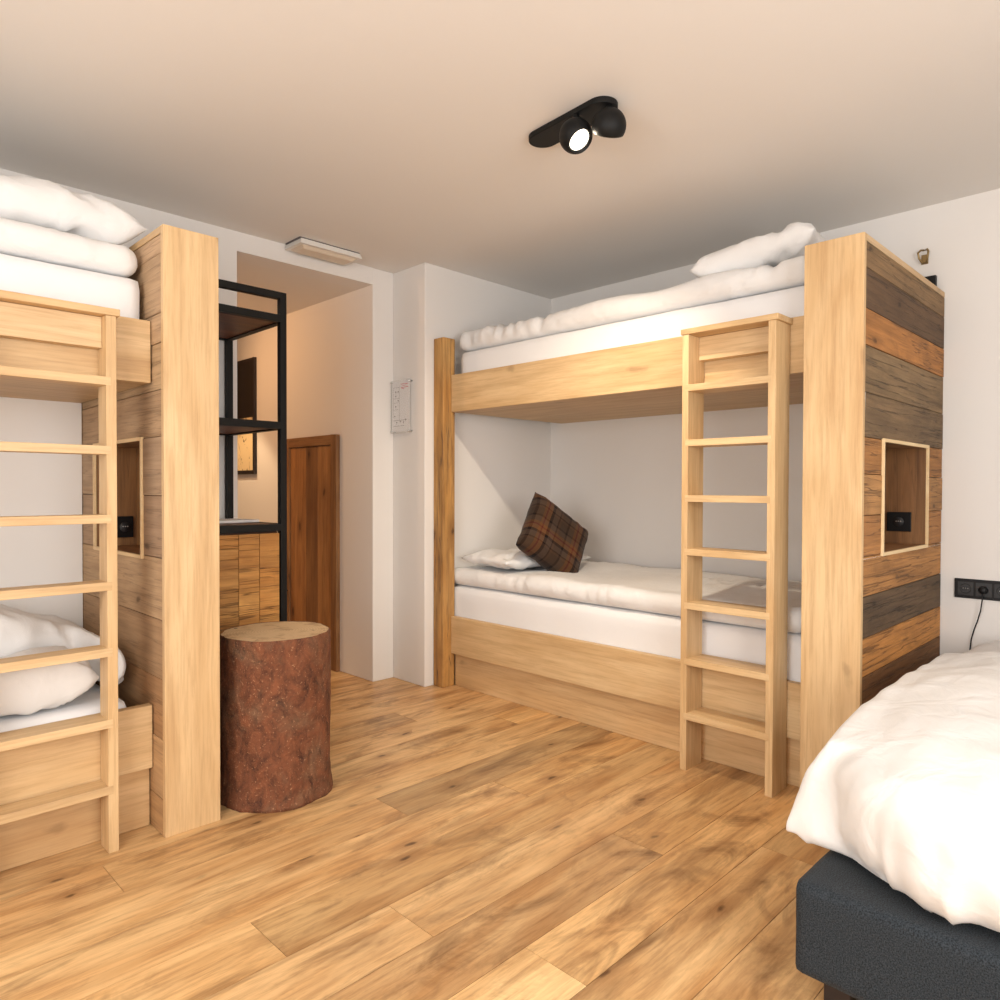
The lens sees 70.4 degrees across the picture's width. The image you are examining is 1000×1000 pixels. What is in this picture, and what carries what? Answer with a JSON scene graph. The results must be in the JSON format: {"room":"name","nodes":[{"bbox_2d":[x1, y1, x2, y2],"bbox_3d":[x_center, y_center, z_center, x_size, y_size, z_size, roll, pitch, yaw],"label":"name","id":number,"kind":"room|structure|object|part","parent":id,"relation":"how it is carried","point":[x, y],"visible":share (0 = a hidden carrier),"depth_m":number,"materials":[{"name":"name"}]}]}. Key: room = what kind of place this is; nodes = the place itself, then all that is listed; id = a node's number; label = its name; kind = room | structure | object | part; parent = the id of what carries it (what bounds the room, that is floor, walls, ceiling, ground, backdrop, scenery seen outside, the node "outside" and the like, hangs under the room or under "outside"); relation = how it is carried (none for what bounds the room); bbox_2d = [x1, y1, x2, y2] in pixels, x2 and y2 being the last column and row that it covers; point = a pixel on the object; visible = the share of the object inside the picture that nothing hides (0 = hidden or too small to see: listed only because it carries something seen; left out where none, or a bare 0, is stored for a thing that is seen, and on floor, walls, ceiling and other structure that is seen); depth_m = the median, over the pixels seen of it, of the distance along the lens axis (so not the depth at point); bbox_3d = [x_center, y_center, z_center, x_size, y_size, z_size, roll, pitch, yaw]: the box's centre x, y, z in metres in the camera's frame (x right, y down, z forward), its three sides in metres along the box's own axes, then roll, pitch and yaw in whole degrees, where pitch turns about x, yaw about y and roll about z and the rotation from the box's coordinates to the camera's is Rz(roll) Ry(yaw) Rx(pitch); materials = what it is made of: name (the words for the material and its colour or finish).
{"room":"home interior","nodes":[
{"label":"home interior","id":0,"kind":"room"},
{"bbox_2d":[0,168,372,627],"bbox_3d":[-2.204,-0.131,2.936,0.350,2.560,4.048,1,1,45],"label":"wall","id":1,"kind":"structure","parent":0,"point":[31,484],"depth_m":3.03,"materials":[{"name":"white paint"}]},
{"bbox_2d":[237,263,550,686],"bbox_3d":[-1.540,-0.178,6.127,4.165,2.560,1.412,1,1,45],"label":"wall","id":2,"kind":"structure","parent":0,"point":[345,352],"depth_m":4.49,"materials":[{"name":"white paint"}]},
{"bbox_2d":[237,357,256,474],"bbox_3d":[-2.134,-0.654,5.700,0.715,0.900,0.021,1,1,45],"label":"framed picture","id":3,"kind":"object","parent":2,"relation":"attached to","point":[247,368],"visible":0.46,"depth_m":5.53,"materials":[{"name":"black"}]},
{"bbox_2d":[237,261,357,313],"bbox_3d":[-2.714,-1.398,5.335,3.790,0.102,1.550,1,1,45],"label":"ceiling","id":4,"kind":"structure","parent":2,"relation":"attached to","point":[301,292],"depth_m":4.45,"materials":[{"name":"white paint"}]},
{"bbox_2d":[287,434,339,671],"bbox_3d":[-1.312,0.344,4.867,0.680,1.557,0.061,1,1,45],"label":"door","id":5,"kind":"structure","parent":2,"relation":"in","point":[313,473],"depth_m":4.83,"materials":[{"name":"brown wood"}]},
{"bbox_2d":[390,379,412,432],"bbox_3d":[-0.612,-0.579,4.396,0.192,0.331,0.034,1,1,45],"label":"wall sign","id":6,"kind":"object","parent":2,"relation":"attached to","point":[400,389],"visible":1,"depth_m":4.39,"materials":[{"name":"white paper"}]},
{"bbox_2d":[0,670,829,999],"bbox_3d":[-1.295,1.190,3.043,9.100,0.080,5.460,1,1,45],"label":"floor","id":7,"kind":"structure","parent":0,"point":[464,843],"depth_m":2.14,"materials":[{"name":"brown wood"}]},
{"bbox_2d":[0,224,219,871],"bbox_3d":[-2.290,0.115,2.067,1.139,2.095,2.489,1,1,45],"label":"bunk bed","id":8,"kind":"object","parent":7,"relation":"on","point":[168,571],"visible":0.63,"depth_m":2.47,"materials":[{"name":"brown wood"}]},
{"bbox_2d":[0,290,119,852],"bbox_3d":[-1.432,0.269,2.217,0.089,1.786,0.430,1,1,45],"label":"ladder","id":9,"kind":"object","parent":8,"relation":"attached to","point":[26,317],"visible":1,"depth_m":2.28,"materials":[{"name":"brown wood"}]},
{"bbox_2d":[0,683,125,732],"bbox_3d":[-2.341,0.772,1.998,0.792,0.131,2.175,1,1,45],"label":"mattress","id":10,"kind":"object","parent":8,"relation":"on","point":[88,703],"visible":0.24,"depth_m":2.37,"materials":[{"name":"white fabric"}]},
{"bbox_2d":[0,646,98,715],"bbox_3d":[-1.688,0.605,2.269,0.250,0.185,0.660,1,1,43],"label":"pillow","id":11,"kind":"object","parent":10,"relation":"on","point":[28,691],"visible":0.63,"depth_m":2.32,"materials":[{"name":"white fabric"}]},
{"bbox_2d":[0,604,125,683],"bbox_3d":[-2.240,0.523,2.142,0.712,0.354,1.916,1,1,45],"label":"duvet","id":12,"kind":"object","parent":10,"relation":"on","point":[20,630],"visible":0.42,"depth_m":2.54,"materials":[{"name":"white fabric"}]},
{"bbox_2d":[0,254,138,318],"bbox_3d":[-2.321,-0.648,1.992,0.794,0.263,2.220,1,1,45],"label":"mattress","id":13,"kind":"object","parent":8,"relation":"on","point":[17,274],"visible":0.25,"depth_m":2.34,"materials":[{"name":"white fabric"}]},
{"bbox_2d":[0,217,137,277],"bbox_3d":[-2.271,-0.844,2.028,0.781,0.123,2.102,1,1,45],"label":"duvet","id":14,"kind":"object","parent":13,"relation":"on","point":[17,239],"visible":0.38,"depth_m":2.34,"materials":[{"name":"white fabric"}]},
{"bbox_2d":[0,175,148,244],"bbox_3d":[-1.741,-1.015,2.428,0.438,0.217,0.860,1,1,42],"label":"pillow","id":15,"kind":"object","parent":14,"relation":"on","point":[40,202],"visible":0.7,"depth_m":2.42,"materials":[{"name":"white fabric"}]},
{"bbox_3d":[-2.025,-0.508,1.699,0.035,0.217,2.238,1,1,45],"label":"rail","id":16,"kind":"part","parent":8,"relation":"part of","materials":[{"name":"brown wood"}]},
{"bbox_3d":[-2.028,0.844,1.720,0.035,0.222,2.238,1,1,45],"label":"rail","id":17,"kind":"part","parent":8,"relation":"part of","materials":[{"name":"brown wood"}]},
{"bbox_3d":[-1.492,-0.011,2.756,0.575,0.441,0.010,1,1,45],"label":"niche frame","id":18,"kind":"part","parent":8,"relation":"part of","materials":[{"name":"brown wood"}]},
{"bbox_2d":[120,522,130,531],"bbox_3d":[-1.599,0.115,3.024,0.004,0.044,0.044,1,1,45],"label":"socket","id":19,"kind":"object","parent":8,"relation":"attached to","point":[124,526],"depth_m":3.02,"materials":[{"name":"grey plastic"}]},
{"bbox_2d":[117,516,133,537],"bbox_3d":[-1.604,0.115,3.029,0.010,0.090,0.067,1,1,45],"label":"socket","id":20,"kind":"object","parent":8,"relation":"attached to","point":[125,524],"depth_m":3.03,"materials":[{"name":"black plastic"}]},
{"bbox_3d":[-1.479,0.105,2.881,1.139,2.095,0.191,1,1,45],"label":"panel","id":21,"kind":"part","parent":8,"relation":"part of","materials":[{"name":"brown wood"}]},
{"bbox_2d":[218,279,286,735],"bbox_3d":[-1.397,0.091,3.329,0.595,2.108,0.541,1,1,45],"label":"shelving unit","id":22,"kind":"object","parent":7,"relation":"on","point":[252,555],"visible":0.3,"depth_m":3.26,"materials":[{"name":"black metal"}]},
{"bbox_2d":[219,518,258,523],"bbox_3d":[-1.357,0.102,3.401,0.210,0.012,0.320,1,1,39],"label":"booklet","id":23,"kind":"object","parent":22,"relation":"on","point":[234,520],"visible":0.49,"depth_m":3.39,"materials":[{"name":"white paper"}]},
{"bbox_3d":[-1.194,-0.943,3.114,0.031,0.031,0.479,1,1,45],"label":"rail","id":24,"kind":"part","parent":22,"relation":"part of","materials":[{"name":"black metal"}]},
{"bbox_3d":[-1.200,0.619,3.139,0.023,0.929,0.469,1,1,45],"label":"cabinet door","id":25,"kind":"part","parent":22,"relation":"part of","materials":[{"name":"brown wood"}]},
{"bbox_3d":[-1.394,-0.841,3.314,0.595,0.033,0.541,1,1,45],"label":"shelf frame","id":26,"kind":"part","parent":22,"relation":"part of","materials":[{"name":"black metal"}]},
{"bbox_3d":[-1.397,0.126,3.329,0.595,0.033,0.541,1,1,45],"label":"shelf frame","id":27,"kind":"part","parent":22,"relation":"part of","materials":[{"name":"black metal"}]},
{"bbox_3d":[-1.396,-0.347,3.322,0.595,0.033,0.541,1,1,45],"label":"shelf frame","id":28,"kind":"part","parent":22,"relation":"part of","materials":[{"name":"black metal"}]},
{"bbox_2d":[220,621,332,812],"bbox_3d":[-0.894,0.838,2.831,0.446,0.634,0.443,1,1,45],"label":"stool","id":29,"kind":"object","parent":7,"relation":"on","point":[275,677],"visible":0.96,"depth_m":2.65,"materials":[{"name":"brown wood"}]},
{"bbox_2d":[434,232,944,786],"bbox_3d":[0.842,0.077,3.828,2.451,2.134,1.109,1,1,45],"label":"bunk bed","id":30,"kind":"object","parent":7,"relation":"on","point":[867,345],"visible":0.92,"depth_m":3.06,"materials":[{"name":"brown wood"}]},
{"bbox_3d":[-0.340,0.078,4.314,0.090,2.109,0.094,1,1,45],"label":"post","id":31,"kind":"part","parent":30,"relation":"part of","materials":[{"name":"brown wood"}]},
{"bbox_3d":[0.471,0.832,3.562,2.137,0.225,0.035,1,1,45],"label":"rail","id":32,"kind":"part","parent":30,"relation":"part of","materials":[{"name":"brown wood"}]},
{"bbox_2d":[454,585,800,681],"bbox_3d":[0.806,0.681,3.947,2.193,0.294,0.980,1,1,45],"label":"mattress","id":33,"kind":"object","parent":30,"relation":"on","point":[648,632],"visible":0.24,"depth_m":3.51,"materials":[{"name":"white fabric"}]},
{"bbox_2d":[454,560,801,632],"bbox_3d":[0.785,0.469,3.951,2.209,0.125,0.984,1,1,45],"label":"duvet","id":34,"kind":"object","parent":33,"relation":"on","point":[619,585],"visible":0.68,"depth_m":3.67,"materials":[{"name":"white fabric"}]},
{"bbox_2d":[462,548,590,569],"bbox_3d":[0.168,0.357,4.412,0.700,0.113,0.440,-1,1,-39],"label":"pillow","id":35,"kind":"object","parent":34,"relation":"on","point":[508,559],"visible":0.63,"depth_m":4.18,"materials":[{"name":"white fabric"}]},
{"bbox_2d":[516,492,587,572],"bbox_3d":[0.318,0.232,4.196,0.582,0.562,0.276,0,1,-23],"label":"cushion","id":36,"kind":"object","parent":34,"relation":"on","point":[549,536],"visible":0.91,"depth_m":4.11,"materials":[{"name":"brown fabric"}]},
{"bbox_3d":[0.475,-0.629,3.539,2.137,0.223,0.035,1,1,45],"label":"rail","id":37,"kind":"part","parent":30,"relation":"part of","materials":[{"name":"brown wood"}]},
{"bbox_2d":[461,286,803,372],"bbox_3d":[0.841,-0.763,3.895,2.109,0.257,0.979,1,1,45],"label":"mattress","id":38,"kind":"object","parent":30,"relation":"on","point":[789,302],"visible":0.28,"depth_m":3.40,"materials":[{"name":"white fabric"}]},
{"bbox_2d":[460,256,804,351],"bbox_3d":[0.821,-0.965,3.907,2.144,0.143,0.990,1,1,45],"label":"duvet","id":39,"kind":"object","parent":38,"relation":"on","point":[728,285],"visible":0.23,"depth_m":3.36,"materials":[{"name":"white fabric"}]},
{"bbox_2d":[689,222,824,277],"bbox_3d":[1.212,-1.107,3.268,0.542,0.213,0.439,1,1,36],"label":"pillow","id":40,"kind":"object","parent":39,"relation":"on","point":[770,249],"visible":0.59,"depth_m":3.08,"materials":[{"name":"white fabric"}]},
{"bbox_2d":[680,313,792,797],"bbox_3d":[0.964,0.217,2.931,0.422,1.881,0.137,1,1,45],"label":"ladder","id":41,"kind":"object","parent":30,"relation":"attached to","point":[769,333],"visible":1,"depth_m":2.88,"materials":[{"name":"brown wood"}]},
{"bbox_3d":[1.629,0.091,3.043,0.215,2.134,1.109,1,1,45],"label":"panel","id":42,"kind":"part","parent":30,"relation":"part of","materials":[{"name":"brown wood"}]},
{"bbox_2d":[893,517,903,525],"bbox_3d":[1.823,0.099,3.240,0.044,0.044,0.004,1,1,45],"label":"socket","id":43,"kind":"object","parent":30,"relation":"attached to","point":[897,521],"depth_m":3.24,"materials":[{"name":"grey plastic"}]},
{"bbox_2d":[887,512,910,531],"bbox_3d":[1.827,0.099,3.245,0.100,0.088,0.010,1,1,45],"label":"socket","id":44,"kind":"object","parent":30,"relation":"attached to","point":[896,521],"depth_m":3.24,"materials":[{"name":"black plastic"}]},
{"bbox_3d":[1.696,-0.013,2.954,0.010,0.457,0.630,1,1,45],"label":"niche frame","id":45,"kind":"part","parent":30,"relation":"part of","materials":[{"name":"brown wood"}]},
{"bbox_2d":[795,850,999,999],"bbox_3d":[2.035,1.030,1.854,1.630,0.294,2.202,1,1,45],"label":"frame","id":46,"kind":"object","parent":7,"relation":"on","point":[861,937],"visible":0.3,"depth_m":1.53,"materials":[{"name":"grey fabric"}]},
{"bbox_3d":[0.811,1.137,1.670,0.060,0.080,0.090,1,1,45],"label":"leg","id":47,"kind":"part","parent":46,"relation":"part of","materials":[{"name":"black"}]},
{"bbox_2d":[786,640,999,931],"bbox_3d":[2.011,0.708,1.875,1.811,0.353,2.216,1,1,45],"label":"duvet","id":48,"kind":"object","parent":46,"relation":"on","point":[907,788],"visible":1,"depth_m":1.64,"materials":[{"name":"white fabric"}]},
{"bbox_2d":[0,0,999,298],"bbox_3d":[0.054,-1.435,1.665,5.310,0.100,5.460,1,1,45],"label":"ceiling","id":49,"kind":"structure","parent":0,"point":[394,134],"depth_m":2.57,"materials":[{"name":"white paint"}]},
{"bbox_2d":[285,236,361,265],"bbox_3d":[-0.993,-1.399,4.006,0.173,0.050,0.393,1,1,45],"label":"emergency light","id":50,"kind":"object","parent":49,"relation":"attached to","point":[301,245],"visible":1,"depth_m":3.95,"materials":[{"name":"grey plastic"}]},
{"bbox_3d":[-0.999,-1.420,4.006,0.157,0.006,0.380,1,1,45],"label":"mounting plate","id":51,"kind":"part","parent":50,"relation":"part of","materials":[{"name":"grey plastic"}]},
{"bbox_2d":[291,244,355,264],"bbox_3d":[-0.994,-1.381,4.007,0.131,0.014,0.349,1,1,45],"label":"diffuser","id":52,"kind":"object","parent":50,"relation":"attached to","point":[320,251],"depth_m":3.96,"materials":[{"name":"beige plastic"}]},
{"bbox_2d":[529,96,625,153],"bbox_3d":[0.258,-1.323,2.585,0.163,0.152,0.444,-1,1,-41],"label":"ceiling spotlight","id":53,"kind":"object","parent":49,"relation":"attached to","point":[572,129],"visible":1,"depth_m":2.50,"materials":[{"name":"black metal"}]},
{"bbox_2d":[550,188,999,654],"bbox_3d":[2.075,-0.127,3.451,4.935,2.560,0.100,1,1,45],"label":"wall","id":54,"kind":"structure","parent":0,"point":[620,480],"depth_m":3.84,"materials":[{"name":"white paint"}]},
{"bbox_2d":[917,248,928,264],"bbox_3d":[2.027,-1.167,3.388,0.053,0.073,0.038,1,1,45],"label":"wall hook","id":55,"kind":"object","parent":54,"relation":"attached to","point":[924,258],"visible":1,"depth_m":3.39,"materials":[{"name":"gold metal"}]},
{"bbox_3d":[2.038,-1.154,3.399,0.030,0.046,0.005,1,1,45],"label":"plate","id":56,"kind":"part","parent":55,"relation":"part of","materials":[{"name":"gold metal"}]},
{"bbox_2d":[925,275,936,285],"bbox_3d":[2.043,-1.016,3.383,0.072,0.099,0.024,1,1,45],"label":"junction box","id":57,"kind":"object","parent":54,"relation":"attached to","point":[933,278],"visible":0.27,"depth_m":3.36,"materials":[{"name":"black plastic"}]},
{"bbox_2d":[954,578,999,600],"bbox_3d":[2.194,0.410,3.258,0.175,0.090,0.014,1,1,45],"label":"wall socket","id":58,"kind":"object","parent":54,"relation":"attached to","point":[963,588],"visible":1,"depth_m":3.26,"materials":[{"name":"black plastic"}]},
{"bbox_2d":[958,581,972,595],"bbox_3d":[2.160,0.410,3.287,0.062,0.062,0.002,1,1,45],"label":"outlet","id":59,"kind":"object","parent":58,"relation":"attached to","point":[965,588],"depth_m":3.29,"materials":[{"name":"black plastic"}]},
{"bbox_2d":[976,583,991,596],"bbox_3d":[2.211,0.411,3.237,0.062,0.062,0.002,1,1,45],"label":"outlet","id":60,"kind":"object","parent":58,"relation":"attached to","point":[989,585],"depth_m":3.23,"materials":[{"name":"black plastic"}]},
{"bbox_2d":[969,586,988,649],"bbox_3d":[2.186,0.769,3.244,0.072,0.754,0.034,1,1,45],"label":"power cable","id":61,"kind":"object","parent":60,"relation":"attached to","point":[982,590],"visible":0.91,"depth_m":3.23,"materials":[{"name":"black plastic"}]},
{"bbox_3d":[2.185,0.782,3.253,0.011,0.728,0.061,0,1,-21],"label":"cord","id":62,"kind":"part","parent":61,"relation":"part of","materials":[{"name":"black plastic"}]},
{"bbox_2d":[994,584,999,597],"bbox_3d":[2.261,0.412,3.187,0.062,0.062,0.002,1,1,45],"label":"outlet","id":63,"kind":"object","parent":58,"relation":"attached to","point":[996,586],"depth_m":3.20,"materials":[{"name":"black plastic"}]}
]}

